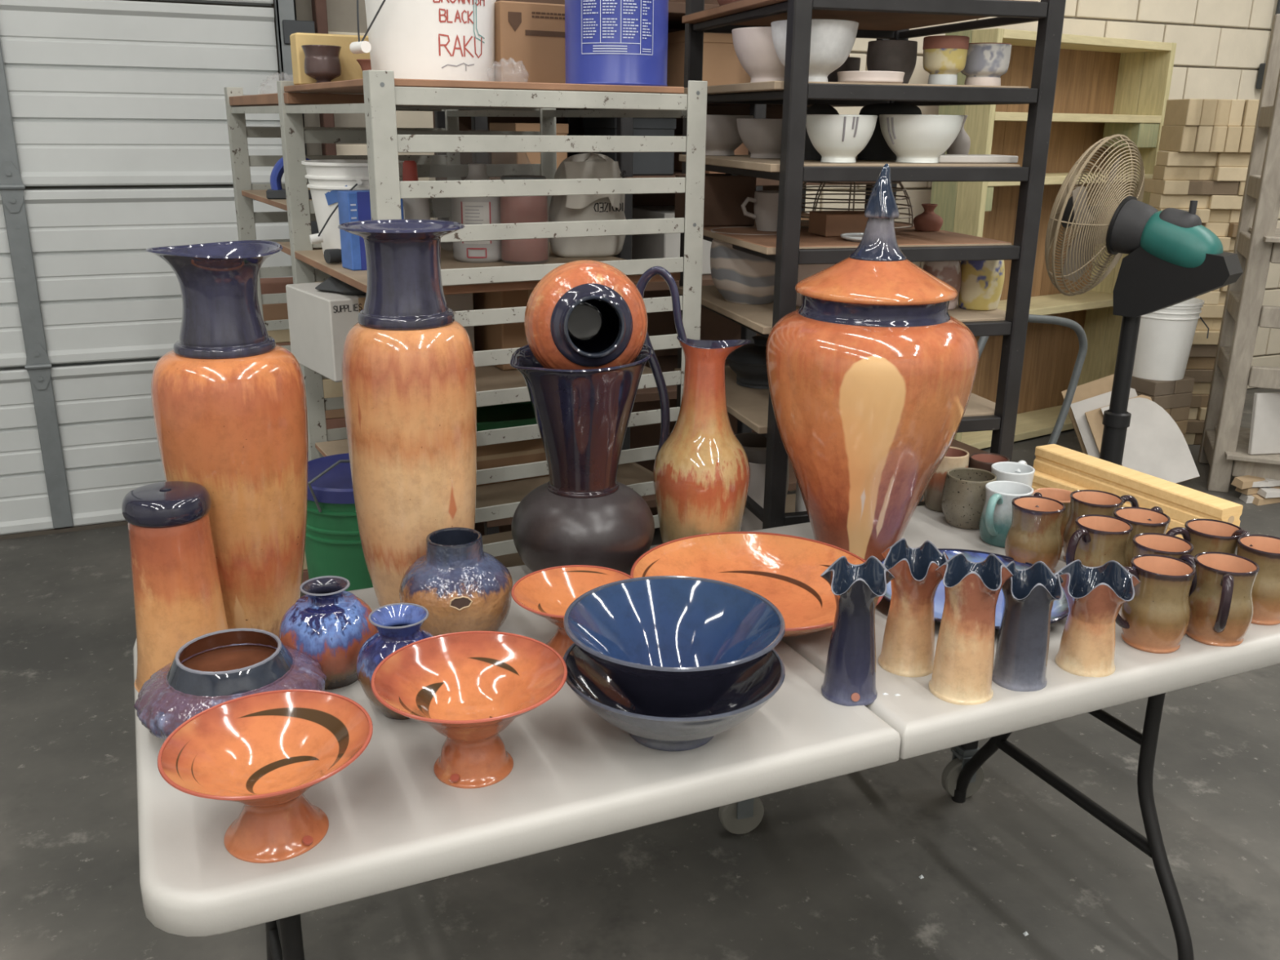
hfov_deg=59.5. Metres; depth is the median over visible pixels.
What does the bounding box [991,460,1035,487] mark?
mug
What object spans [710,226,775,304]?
bowl
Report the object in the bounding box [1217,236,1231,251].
brick
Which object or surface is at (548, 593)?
pedestal bowl
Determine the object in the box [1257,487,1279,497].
shard
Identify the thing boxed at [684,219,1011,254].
board
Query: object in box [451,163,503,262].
plastic jug
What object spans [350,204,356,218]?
print
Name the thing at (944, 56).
cup
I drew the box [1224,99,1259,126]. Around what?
brick
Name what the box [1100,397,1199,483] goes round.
slab
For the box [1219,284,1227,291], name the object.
brick
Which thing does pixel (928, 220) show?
vase
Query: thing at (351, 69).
block
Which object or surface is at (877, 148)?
bowl
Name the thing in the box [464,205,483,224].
print
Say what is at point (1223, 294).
brick
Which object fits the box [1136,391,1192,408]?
brick
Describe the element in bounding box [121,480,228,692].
vase
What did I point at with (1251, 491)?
shard
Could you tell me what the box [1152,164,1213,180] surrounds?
brick
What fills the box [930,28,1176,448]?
bookcase
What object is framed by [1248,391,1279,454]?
slab
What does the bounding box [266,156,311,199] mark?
tape dispenser
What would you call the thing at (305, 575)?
brick
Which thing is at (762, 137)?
bowl
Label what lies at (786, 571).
serving dish
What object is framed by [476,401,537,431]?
tray
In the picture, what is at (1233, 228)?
brick
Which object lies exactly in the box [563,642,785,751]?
bowl
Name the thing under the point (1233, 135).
brick
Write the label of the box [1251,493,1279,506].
shard
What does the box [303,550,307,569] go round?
brick
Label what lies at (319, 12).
trim
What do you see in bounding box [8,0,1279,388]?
wall
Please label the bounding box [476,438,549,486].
carton
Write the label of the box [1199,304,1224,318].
brick
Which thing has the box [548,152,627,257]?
sack
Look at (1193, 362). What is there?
brick
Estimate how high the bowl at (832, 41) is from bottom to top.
0.107 m
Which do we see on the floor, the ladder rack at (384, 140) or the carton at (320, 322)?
the ladder rack at (384, 140)
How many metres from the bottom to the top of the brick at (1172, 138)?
0.114 m
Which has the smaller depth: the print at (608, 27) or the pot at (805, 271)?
the print at (608, 27)
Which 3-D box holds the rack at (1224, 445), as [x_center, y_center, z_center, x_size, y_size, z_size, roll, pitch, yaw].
[3.074,-0.875,4.552,1.130,1.950,0.580,7,19,20]
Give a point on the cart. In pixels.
(1072, 324)
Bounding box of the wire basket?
[800,182,914,228]
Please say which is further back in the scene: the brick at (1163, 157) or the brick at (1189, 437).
the brick at (1189, 437)
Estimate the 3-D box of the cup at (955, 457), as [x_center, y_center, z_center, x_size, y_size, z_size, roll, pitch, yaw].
[0.627,-0.001,2.299,0.087,0.120,0.087,-1,18,-5]
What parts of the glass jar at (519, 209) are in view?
lid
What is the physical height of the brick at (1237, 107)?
0.114 m
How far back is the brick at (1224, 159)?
5.12 m
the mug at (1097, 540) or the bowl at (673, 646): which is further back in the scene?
the mug at (1097, 540)
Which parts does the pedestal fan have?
blade, blade, blade, blade, motor, knob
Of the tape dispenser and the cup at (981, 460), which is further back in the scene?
the tape dispenser
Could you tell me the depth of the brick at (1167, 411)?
4.93 m
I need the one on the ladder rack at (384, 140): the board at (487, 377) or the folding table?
the board at (487, 377)
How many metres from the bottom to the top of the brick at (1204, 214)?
0.062 m
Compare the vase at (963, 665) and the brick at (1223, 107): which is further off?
the brick at (1223, 107)
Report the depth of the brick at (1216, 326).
5.38 m
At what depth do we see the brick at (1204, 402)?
5.49 m
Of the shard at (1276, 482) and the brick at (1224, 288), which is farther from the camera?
the brick at (1224, 288)
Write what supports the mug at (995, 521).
on the folding table
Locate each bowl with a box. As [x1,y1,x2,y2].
[157,688,373,863]
[370,631,567,788]
[511,564,633,657]
[563,575,785,717]
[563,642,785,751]
[705,115,753,155]
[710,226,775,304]
[731,26,784,82]
[736,118,782,158]
[770,18,858,81]
[805,114,877,162]
[857,102,921,159]
[879,114,964,163]
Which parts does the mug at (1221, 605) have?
handle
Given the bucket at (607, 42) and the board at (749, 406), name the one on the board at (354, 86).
the bucket at (607, 42)
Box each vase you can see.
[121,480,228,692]
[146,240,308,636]
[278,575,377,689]
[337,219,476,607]
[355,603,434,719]
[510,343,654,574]
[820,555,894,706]
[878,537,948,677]
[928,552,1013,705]
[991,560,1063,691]
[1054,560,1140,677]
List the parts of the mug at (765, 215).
handle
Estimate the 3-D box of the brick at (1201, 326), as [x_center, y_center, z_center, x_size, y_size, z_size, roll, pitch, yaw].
[2.693,-0.783,5.482,0.114,0.062,0.229,1,18,0]
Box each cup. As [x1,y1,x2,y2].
[301,44,342,83]
[827,57,860,82]
[866,40,917,84]
[922,35,969,84]
[923,446,968,512]
[941,467,996,529]
[960,42,1011,85]
[968,452,1009,471]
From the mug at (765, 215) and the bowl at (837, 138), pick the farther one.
the mug at (765, 215)
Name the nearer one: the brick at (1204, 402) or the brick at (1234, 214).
the brick at (1234, 214)
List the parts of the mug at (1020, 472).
handle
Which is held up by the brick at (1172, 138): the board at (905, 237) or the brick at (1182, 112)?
the brick at (1182, 112)
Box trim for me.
[311,0,336,155]
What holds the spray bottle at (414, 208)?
on the board at (357, 279)
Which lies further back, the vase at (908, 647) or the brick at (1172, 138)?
the brick at (1172, 138)
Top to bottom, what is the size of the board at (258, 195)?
0.014 m
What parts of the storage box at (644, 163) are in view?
lid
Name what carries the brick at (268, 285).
on the brick at (272, 311)
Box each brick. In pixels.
[259,276,293,294]
[262,302,288,320]
[266,328,290,342]
[275,342,290,346]
[302,569,308,582]
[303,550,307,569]
[322,378,342,398]
[324,408,345,418]
[325,417,346,429]
[1130,376,1174,396]
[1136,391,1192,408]
[1143,177,1189,195]
[1148,192,1209,208]
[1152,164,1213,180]
[1154,207,1209,222]
[1155,151,1217,166]
[1158,125,1197,151]
[1163,98,1203,125]
[1164,408,1170,414]
[1169,406,1190,421]
[1173,375,1195,394]
[1174,419,1187,434]
[1184,368,1213,382]
[1185,433,1195,444]
[1186,180,1239,195]
[1186,356,1215,369]
[1186,418,1204,433]
[1188,407,1198,419]
[1189,344,1217,357]
[1190,394,1202,407]
[1191,330,1219,345]
[1191,382,1211,394]
[1193,125,1213,152]
[1193,433,1202,444]
[1195,291,1220,304]
[1195,317,1213,330]
[1196,407,1206,420]
[1199,98,1217,125]
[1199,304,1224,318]
[1200,394,1208,407]
[1205,222,1229,236]
[1207,195,1243,209]
[1208,125,1227,152]
[1208,208,1231,222]
[1211,318,1222,330]
[1212,166,1248,181]
[1213,99,1231,125]
[1215,152,1250,167]
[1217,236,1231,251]
[1217,290,1226,304]
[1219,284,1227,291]
[1222,126,1242,152]
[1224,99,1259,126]
[1226,99,1244,126]
[1226,222,1238,237]
[1228,209,1240,222]
[1228,236,1235,250]
[1236,181,1245,195]
[1237,126,1254,152]
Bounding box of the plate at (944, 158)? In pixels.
[937,154,1017,163]
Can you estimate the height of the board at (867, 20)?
0.015 m
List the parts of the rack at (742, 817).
post, rail, rail, rail, rail, rail, rail, post, post, rail, rail, post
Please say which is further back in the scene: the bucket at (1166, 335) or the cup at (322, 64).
the bucket at (1166, 335)
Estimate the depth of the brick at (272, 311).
3.44 m
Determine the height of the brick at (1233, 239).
0.062 m
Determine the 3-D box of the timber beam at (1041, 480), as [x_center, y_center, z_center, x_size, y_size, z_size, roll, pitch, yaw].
[0.971,0.061,2.239,0.060,0.047,0.461,-10,20,-29]
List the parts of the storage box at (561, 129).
lid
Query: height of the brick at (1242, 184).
0.062 m
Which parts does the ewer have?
handle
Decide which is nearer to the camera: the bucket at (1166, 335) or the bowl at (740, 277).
the bowl at (740, 277)
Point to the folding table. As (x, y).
(575, 776)
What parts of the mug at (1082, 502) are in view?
handle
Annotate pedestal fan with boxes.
[1044,133,1243,465]
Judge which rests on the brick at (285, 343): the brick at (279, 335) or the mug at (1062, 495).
the brick at (279, 335)
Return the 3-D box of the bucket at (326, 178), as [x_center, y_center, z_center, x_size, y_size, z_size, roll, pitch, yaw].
[-0.618,-0.594,2.448,0.227,0.198,0.224,-7,19,-23]
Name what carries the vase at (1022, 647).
on the folding table
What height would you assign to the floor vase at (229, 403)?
0.584 m
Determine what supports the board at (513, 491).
on the ladder rack at (384, 140)
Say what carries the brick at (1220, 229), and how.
on the brick at (1225, 241)
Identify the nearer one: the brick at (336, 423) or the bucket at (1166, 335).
the brick at (336, 423)
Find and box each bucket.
[301,159,404,254]
[305,453,373,591]
[349,0,496,81]
[564,0,668,86]
[1132,297,1208,380]
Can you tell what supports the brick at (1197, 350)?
on the brick at (1193, 362)
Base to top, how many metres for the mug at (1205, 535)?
0.125 m
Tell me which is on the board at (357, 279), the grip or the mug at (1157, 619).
the grip
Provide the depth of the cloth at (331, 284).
2.28 m
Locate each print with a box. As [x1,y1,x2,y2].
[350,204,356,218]
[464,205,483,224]
[581,0,653,55]
[593,202,622,212]
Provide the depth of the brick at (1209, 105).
5.03 m
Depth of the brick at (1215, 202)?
5.18 m
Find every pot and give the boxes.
[133,627,326,741]
[356,58,371,71]
[399,527,512,635]
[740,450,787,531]
[795,263,835,306]
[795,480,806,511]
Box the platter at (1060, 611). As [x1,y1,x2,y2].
[880,548,1068,630]
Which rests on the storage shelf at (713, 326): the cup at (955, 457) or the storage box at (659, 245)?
the storage box at (659, 245)
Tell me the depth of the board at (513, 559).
2.83 m
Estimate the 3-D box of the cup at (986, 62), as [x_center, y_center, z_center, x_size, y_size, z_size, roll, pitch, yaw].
[0.683,-0.823,2.224,0.096,0.079,0.096,-6,19,-19]
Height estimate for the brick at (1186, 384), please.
0.062 m
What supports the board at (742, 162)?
on the rack at (742, 817)
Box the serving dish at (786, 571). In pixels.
[630,531,883,636]
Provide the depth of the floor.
2.38 m
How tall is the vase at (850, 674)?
0.194 m
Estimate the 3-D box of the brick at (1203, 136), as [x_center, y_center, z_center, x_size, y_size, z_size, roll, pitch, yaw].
[2.553,-1.577,5.175,0.063,0.114,0.229,1,18,0]
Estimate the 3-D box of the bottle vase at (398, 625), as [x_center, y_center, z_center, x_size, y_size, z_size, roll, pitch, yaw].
[-0.315,0.241,1.477,0.117,0.138,0.117,-14,23,-38]
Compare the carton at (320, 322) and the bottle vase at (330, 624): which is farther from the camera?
the carton at (320, 322)
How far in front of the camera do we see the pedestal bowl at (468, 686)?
1.36 m
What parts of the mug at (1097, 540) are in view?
handle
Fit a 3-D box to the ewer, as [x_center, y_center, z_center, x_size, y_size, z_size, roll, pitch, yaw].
[0.104,-0.110,1.969,0.188,0.516,0.171,-7,19,-23]
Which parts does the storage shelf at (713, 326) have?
post, post, post, post, post, post, post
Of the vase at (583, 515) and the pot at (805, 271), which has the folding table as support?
the vase at (583, 515)
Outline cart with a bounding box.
[920,314,1087,501]
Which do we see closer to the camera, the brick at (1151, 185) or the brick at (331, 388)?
the brick at (331, 388)
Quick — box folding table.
[133,505,1279,959]
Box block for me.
[289,32,370,84]
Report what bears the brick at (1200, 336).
on the brick at (1197, 350)
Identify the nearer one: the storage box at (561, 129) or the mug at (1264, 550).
the mug at (1264, 550)
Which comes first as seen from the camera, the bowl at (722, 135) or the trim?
the bowl at (722, 135)
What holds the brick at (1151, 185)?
on the brick at (1156, 200)
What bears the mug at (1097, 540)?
on the folding table
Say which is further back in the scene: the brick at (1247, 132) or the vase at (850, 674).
the brick at (1247, 132)
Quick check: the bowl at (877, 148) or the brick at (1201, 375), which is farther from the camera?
the brick at (1201, 375)
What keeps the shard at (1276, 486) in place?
on the shard at (1258, 500)
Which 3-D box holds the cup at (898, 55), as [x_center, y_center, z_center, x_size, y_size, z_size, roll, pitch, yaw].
[0.512,-0.848,2.286,0.100,0.086,0.100,-3,18,-12]
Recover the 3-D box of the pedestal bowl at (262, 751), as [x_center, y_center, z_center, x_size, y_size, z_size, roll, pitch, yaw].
[-0.400,0.332,1.219,0.227,0.119,0.227,-7,19,-23]
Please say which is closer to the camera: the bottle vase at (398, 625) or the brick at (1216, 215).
the bottle vase at (398, 625)
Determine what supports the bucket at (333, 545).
on the board at (513, 559)
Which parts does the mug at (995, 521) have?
handle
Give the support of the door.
in the wall
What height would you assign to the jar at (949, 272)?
0.106 m
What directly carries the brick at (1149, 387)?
on the brick at (1179, 400)
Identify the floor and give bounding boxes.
[0,387,1279,959]
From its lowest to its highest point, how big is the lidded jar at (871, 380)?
0.692 m
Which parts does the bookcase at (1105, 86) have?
shelf, shelf, shelf, shelf, shelf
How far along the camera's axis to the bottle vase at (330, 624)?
1.52 m
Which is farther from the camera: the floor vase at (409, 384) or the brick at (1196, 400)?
the brick at (1196, 400)
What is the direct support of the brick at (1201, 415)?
on the brick at (1193, 426)
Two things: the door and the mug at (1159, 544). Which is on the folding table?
the mug at (1159, 544)
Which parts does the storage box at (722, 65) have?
lid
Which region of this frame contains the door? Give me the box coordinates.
[0,0,319,540]
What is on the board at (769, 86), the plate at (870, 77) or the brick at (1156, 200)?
the plate at (870, 77)
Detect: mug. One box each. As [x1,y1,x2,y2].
[741,191,778,231]
[978,480,1033,547]
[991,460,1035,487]
[1004,492,1065,573]
[1032,488,1072,546]
[1062,489,1139,561]
[1065,514,1133,567]
[1113,506,1170,566]
[1115,554,1195,653]
[1129,533,1196,596]
[1165,518,1244,556]
[1185,551,1259,646]
[1231,528,1279,625]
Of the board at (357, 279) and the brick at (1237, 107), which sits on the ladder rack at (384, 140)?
the board at (357, 279)
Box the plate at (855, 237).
[840,232,863,241]
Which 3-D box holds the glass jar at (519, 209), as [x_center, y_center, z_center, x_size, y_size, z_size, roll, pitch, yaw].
[-0.244,-0.548,2.356,0.105,0.176,0.105,-7,19,-23]
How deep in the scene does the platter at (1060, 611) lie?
1.85 m
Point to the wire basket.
(902, 188)
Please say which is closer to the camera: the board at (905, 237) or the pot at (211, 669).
the pot at (211, 669)
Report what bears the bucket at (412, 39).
on the board at (354, 86)
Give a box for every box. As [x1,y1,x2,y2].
[488,122,568,168]
[494,0,565,83]
[582,117,676,175]
[631,205,711,275]
[666,30,751,87]
[673,133,748,173]
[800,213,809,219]
[808,210,868,236]
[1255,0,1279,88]
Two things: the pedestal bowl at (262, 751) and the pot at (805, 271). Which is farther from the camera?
the pot at (805, 271)
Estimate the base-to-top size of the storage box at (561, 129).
0.152 m
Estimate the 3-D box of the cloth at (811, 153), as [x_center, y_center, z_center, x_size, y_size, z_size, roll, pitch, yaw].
[0.371,-0.718,2.308,0.106,0.110,0.100,-7,19,-23]
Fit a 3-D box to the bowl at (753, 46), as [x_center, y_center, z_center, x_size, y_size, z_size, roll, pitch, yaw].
[0.264,-0.844,2.236,0.164,0.102,0.164,-7,19,-23]
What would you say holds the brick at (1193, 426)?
on the brick at (1189, 437)
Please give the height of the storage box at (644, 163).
0.172 m
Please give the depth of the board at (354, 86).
2.01 m
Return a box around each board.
[229,92,542,108]
[241,189,312,210]
[277,240,679,294]
[284,78,684,93]
[315,439,653,508]
[475,365,652,391]
[481,530,524,567]
[674,365,995,434]
[677,284,1005,334]
[679,154,1020,172]
[682,0,1035,31]
[683,80,1028,94]
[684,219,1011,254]
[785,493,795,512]
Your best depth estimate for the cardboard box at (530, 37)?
2.25 m
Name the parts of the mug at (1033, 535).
handle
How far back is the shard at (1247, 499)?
4.70 m
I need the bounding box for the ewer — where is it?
[635,266,751,543]
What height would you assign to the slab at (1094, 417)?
0.399 m
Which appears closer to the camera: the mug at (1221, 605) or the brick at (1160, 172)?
the mug at (1221, 605)
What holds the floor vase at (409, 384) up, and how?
on the folding table
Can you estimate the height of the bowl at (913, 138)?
0.090 m
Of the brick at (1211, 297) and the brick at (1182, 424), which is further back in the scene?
the brick at (1211, 297)
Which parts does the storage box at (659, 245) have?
lid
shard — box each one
[1231,475,1265,488]
[1235,487,1260,494]
[1239,493,1257,503]
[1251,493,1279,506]
[1252,480,1274,487]
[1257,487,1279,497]
[1264,478,1279,486]
[1266,485,1279,488]
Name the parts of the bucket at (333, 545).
lid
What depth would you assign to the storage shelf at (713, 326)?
3.84 m
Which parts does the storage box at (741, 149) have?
lid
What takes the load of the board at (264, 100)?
on the ladder rack at (384, 140)
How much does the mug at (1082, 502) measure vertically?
0.125 m
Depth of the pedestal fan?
3.31 m
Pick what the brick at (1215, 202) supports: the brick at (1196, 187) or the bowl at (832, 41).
the brick at (1196, 187)
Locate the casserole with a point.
(748, 362)
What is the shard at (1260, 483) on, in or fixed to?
on the shard at (1251, 491)
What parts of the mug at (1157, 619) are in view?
handle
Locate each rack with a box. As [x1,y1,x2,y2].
[223,70,707,556]
[676,0,1066,834]
[1198,13,1279,493]
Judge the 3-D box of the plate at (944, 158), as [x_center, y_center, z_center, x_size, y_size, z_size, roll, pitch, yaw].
[0.664,-0.651,2.268,0.175,0.014,0.090,-4,18,-15]
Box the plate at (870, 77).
[836,71,904,83]
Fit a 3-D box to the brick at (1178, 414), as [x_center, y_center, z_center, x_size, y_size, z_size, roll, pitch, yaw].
[2.352,-0.324,5.070,0.114,0.062,0.229,-7,19,-23]
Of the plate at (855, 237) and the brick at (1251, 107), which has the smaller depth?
the plate at (855, 237)
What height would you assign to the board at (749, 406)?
0.015 m
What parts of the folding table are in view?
leg, leg, leg, leg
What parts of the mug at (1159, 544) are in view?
handle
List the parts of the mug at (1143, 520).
handle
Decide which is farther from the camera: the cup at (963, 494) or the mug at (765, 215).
the mug at (765, 215)
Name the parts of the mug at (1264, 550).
handle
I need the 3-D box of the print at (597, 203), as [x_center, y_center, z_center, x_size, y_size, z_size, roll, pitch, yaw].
[-0.068,-0.592,2.433,0.071,0.021,0.001,-9,20,-27]
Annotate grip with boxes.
[324,248,342,263]
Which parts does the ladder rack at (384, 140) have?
post, rail, post, post, post, post, rail, post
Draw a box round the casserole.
[726,335,768,388]
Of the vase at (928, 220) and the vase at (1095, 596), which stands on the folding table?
the vase at (1095, 596)
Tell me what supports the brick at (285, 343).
on the brick
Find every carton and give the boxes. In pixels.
[285,281,475,382]
[337,190,404,271]
[472,288,533,370]
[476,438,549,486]
[674,173,756,226]
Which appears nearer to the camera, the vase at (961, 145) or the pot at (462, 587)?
the pot at (462, 587)
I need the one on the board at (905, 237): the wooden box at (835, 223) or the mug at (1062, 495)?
the wooden box at (835, 223)
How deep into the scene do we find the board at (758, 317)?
2.35 m
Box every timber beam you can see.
[1031,469,1184,538]
[1033,444,1243,526]
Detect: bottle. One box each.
[402,160,430,219]
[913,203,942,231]
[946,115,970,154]
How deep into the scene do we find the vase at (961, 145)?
2.42 m
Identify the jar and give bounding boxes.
[500,175,547,262]
[524,259,647,369]
[765,163,978,560]
[922,261,961,310]
[957,259,1004,310]
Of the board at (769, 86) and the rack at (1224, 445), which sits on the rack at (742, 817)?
the board at (769, 86)
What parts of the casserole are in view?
lid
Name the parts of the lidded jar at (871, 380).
lid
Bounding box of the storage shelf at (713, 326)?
[432,0,888,535]
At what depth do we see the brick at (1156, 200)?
5.20 m
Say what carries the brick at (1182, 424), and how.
on the brick
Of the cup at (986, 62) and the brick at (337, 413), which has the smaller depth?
the cup at (986, 62)
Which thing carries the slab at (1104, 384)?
on the floor
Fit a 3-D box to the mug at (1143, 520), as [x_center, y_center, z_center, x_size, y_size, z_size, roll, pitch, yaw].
[0.859,0.114,1.941,0.096,0.125,0.125,6,18,15]
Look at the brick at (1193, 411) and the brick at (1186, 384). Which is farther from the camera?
the brick at (1193, 411)
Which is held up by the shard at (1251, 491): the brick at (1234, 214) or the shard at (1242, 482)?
the shard at (1242, 482)
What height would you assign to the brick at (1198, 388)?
0.062 m
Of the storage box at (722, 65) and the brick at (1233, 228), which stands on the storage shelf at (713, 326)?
the storage box at (722, 65)
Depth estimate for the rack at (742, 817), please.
2.16 m
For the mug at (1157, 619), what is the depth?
1.67 m
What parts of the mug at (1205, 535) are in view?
handle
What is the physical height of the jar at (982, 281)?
0.119 m
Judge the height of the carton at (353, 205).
0.150 m
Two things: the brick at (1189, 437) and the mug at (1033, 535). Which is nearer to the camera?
the mug at (1033, 535)
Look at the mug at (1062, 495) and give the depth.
2.14 m
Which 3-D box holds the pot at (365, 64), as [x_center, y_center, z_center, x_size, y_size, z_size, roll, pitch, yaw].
[-0.568,-0.860,2.369,0.060,0.053,0.060,-7,19,-23]
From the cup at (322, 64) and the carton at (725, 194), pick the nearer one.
the cup at (322, 64)
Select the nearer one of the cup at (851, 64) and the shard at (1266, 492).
the cup at (851, 64)
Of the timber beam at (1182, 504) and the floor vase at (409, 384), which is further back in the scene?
the timber beam at (1182, 504)
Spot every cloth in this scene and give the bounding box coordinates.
[315,275,366,295]
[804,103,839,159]
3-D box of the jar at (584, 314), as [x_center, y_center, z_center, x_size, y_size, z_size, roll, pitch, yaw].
[-0.085,-0.252,1.813,0.202,0.201,0.181,-3,18,-10]
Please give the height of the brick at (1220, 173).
0.062 m
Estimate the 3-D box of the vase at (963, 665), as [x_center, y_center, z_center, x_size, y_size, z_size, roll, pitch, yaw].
[0.451,0.201,1.533,0.102,0.198,0.099,-5,18,-16]
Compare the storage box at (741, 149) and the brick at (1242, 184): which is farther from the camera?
the brick at (1242, 184)
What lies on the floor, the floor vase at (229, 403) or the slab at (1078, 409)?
the slab at (1078, 409)
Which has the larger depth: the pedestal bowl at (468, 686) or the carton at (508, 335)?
the carton at (508, 335)
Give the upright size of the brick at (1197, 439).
0.062 m
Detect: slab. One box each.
[1061,373,1114,454]
[1070,387,1137,458]
[1084,395,1151,453]
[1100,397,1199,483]
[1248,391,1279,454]
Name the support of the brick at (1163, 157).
on the brick at (1160, 172)
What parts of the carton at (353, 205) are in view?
dark panel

